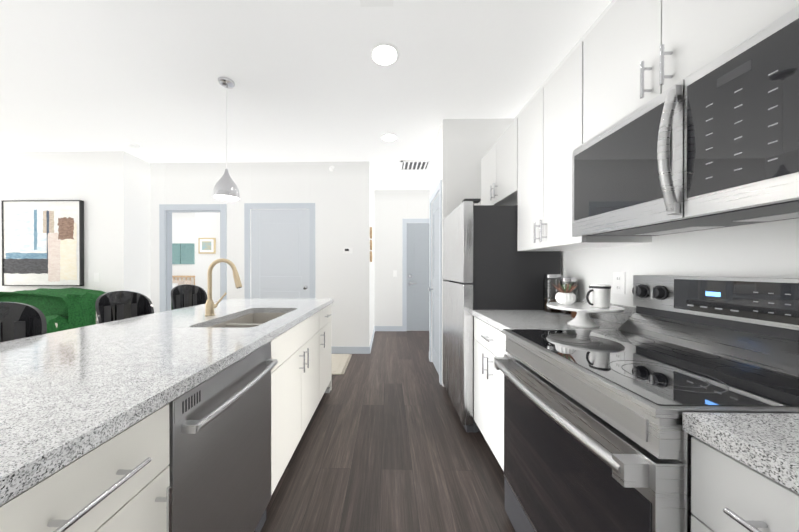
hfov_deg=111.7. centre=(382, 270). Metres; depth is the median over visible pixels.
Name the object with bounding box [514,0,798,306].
wall
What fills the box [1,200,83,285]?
picture
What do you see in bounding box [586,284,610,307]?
mug
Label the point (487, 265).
fridge
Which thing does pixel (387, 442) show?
floor
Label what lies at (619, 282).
electrical outlet plate
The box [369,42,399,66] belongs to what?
recessed light
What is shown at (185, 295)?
stool
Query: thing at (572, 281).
jar
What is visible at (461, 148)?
wall
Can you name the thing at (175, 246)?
picture
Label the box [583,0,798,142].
upper cabinet
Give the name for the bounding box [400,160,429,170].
ceiling vent
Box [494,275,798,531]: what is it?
range
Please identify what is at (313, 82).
ceiling
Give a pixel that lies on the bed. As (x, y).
(177, 283)
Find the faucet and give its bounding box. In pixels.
[205,258,241,315]
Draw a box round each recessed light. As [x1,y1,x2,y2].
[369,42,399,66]
[381,133,397,141]
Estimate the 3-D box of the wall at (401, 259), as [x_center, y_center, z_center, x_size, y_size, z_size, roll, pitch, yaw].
[1.009,-0.183,5.271,2.525,2.740,0.129,0,0,1]
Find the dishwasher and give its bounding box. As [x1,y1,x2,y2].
[168,341,277,531]
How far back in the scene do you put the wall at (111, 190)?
3.51 m
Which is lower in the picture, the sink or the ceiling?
the sink
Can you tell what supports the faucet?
on the island countertop at (17, 356)
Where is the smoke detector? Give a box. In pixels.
[126,142,139,148]
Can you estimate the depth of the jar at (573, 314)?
1.64 m
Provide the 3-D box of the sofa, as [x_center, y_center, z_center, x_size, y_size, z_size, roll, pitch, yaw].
[-4.749,0.710,3.019,2.657,0.972,0.960,0,0,1]
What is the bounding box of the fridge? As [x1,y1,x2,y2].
[443,199,560,431]
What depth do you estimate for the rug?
3.45 m
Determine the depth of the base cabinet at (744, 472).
0.49 m
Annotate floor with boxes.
[261,331,514,531]
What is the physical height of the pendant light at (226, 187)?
0.950 m
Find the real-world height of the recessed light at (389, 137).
0.004 m
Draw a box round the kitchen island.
[0,302,332,531]
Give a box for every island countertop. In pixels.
[0,298,279,377]
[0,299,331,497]
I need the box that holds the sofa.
[0,287,105,333]
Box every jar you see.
[543,274,561,312]
[559,277,577,314]
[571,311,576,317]
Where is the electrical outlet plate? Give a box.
[613,272,625,293]
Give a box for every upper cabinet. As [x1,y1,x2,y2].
[481,118,517,204]
[517,41,651,250]
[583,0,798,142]
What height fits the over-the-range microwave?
0.419 m
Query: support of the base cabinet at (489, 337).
on the floor
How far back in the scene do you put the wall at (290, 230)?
3.89 m
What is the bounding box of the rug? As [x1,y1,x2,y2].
[331,354,351,374]
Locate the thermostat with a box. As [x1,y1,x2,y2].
[343,248,351,252]
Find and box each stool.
[0,302,46,341]
[95,291,153,323]
[171,284,206,309]
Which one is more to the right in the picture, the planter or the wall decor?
the planter
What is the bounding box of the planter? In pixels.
[552,283,576,304]
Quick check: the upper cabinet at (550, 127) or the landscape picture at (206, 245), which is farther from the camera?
the landscape picture at (206, 245)
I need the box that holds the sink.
[208,310,287,325]
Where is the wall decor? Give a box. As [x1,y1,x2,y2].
[370,227,371,261]
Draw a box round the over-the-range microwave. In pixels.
[572,5,798,236]
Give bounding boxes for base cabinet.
[472,298,635,470]
[682,412,798,531]
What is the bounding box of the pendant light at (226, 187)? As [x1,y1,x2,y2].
[213,77,239,200]
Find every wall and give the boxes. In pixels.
[0,151,150,299]
[150,161,369,353]
[172,212,219,301]
[370,168,374,352]
[374,190,429,330]
[428,118,513,386]
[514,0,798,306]
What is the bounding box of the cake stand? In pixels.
[546,302,624,327]
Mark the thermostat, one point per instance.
(347, 250)
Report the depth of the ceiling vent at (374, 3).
1.55 m
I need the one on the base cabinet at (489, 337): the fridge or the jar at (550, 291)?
the jar at (550, 291)
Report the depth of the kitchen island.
0.62 m
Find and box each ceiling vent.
[360,0,393,6]
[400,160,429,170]
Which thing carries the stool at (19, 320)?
on the floor
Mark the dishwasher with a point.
(220, 447)
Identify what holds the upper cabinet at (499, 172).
attached to the wall at (766, 250)
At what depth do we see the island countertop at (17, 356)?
1.21 m
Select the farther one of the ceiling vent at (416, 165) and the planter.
the ceiling vent at (416, 165)
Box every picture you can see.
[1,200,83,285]
[172,243,179,263]
[180,243,194,263]
[198,238,215,253]
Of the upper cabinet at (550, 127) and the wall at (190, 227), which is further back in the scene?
the wall at (190, 227)
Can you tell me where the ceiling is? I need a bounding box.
[0,0,611,212]
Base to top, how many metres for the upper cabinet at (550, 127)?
0.978 m
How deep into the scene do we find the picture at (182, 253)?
7.34 m
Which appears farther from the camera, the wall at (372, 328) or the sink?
the wall at (372, 328)
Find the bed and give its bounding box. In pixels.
[172,276,194,288]
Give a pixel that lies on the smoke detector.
(133, 145)
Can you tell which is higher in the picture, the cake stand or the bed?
the bed

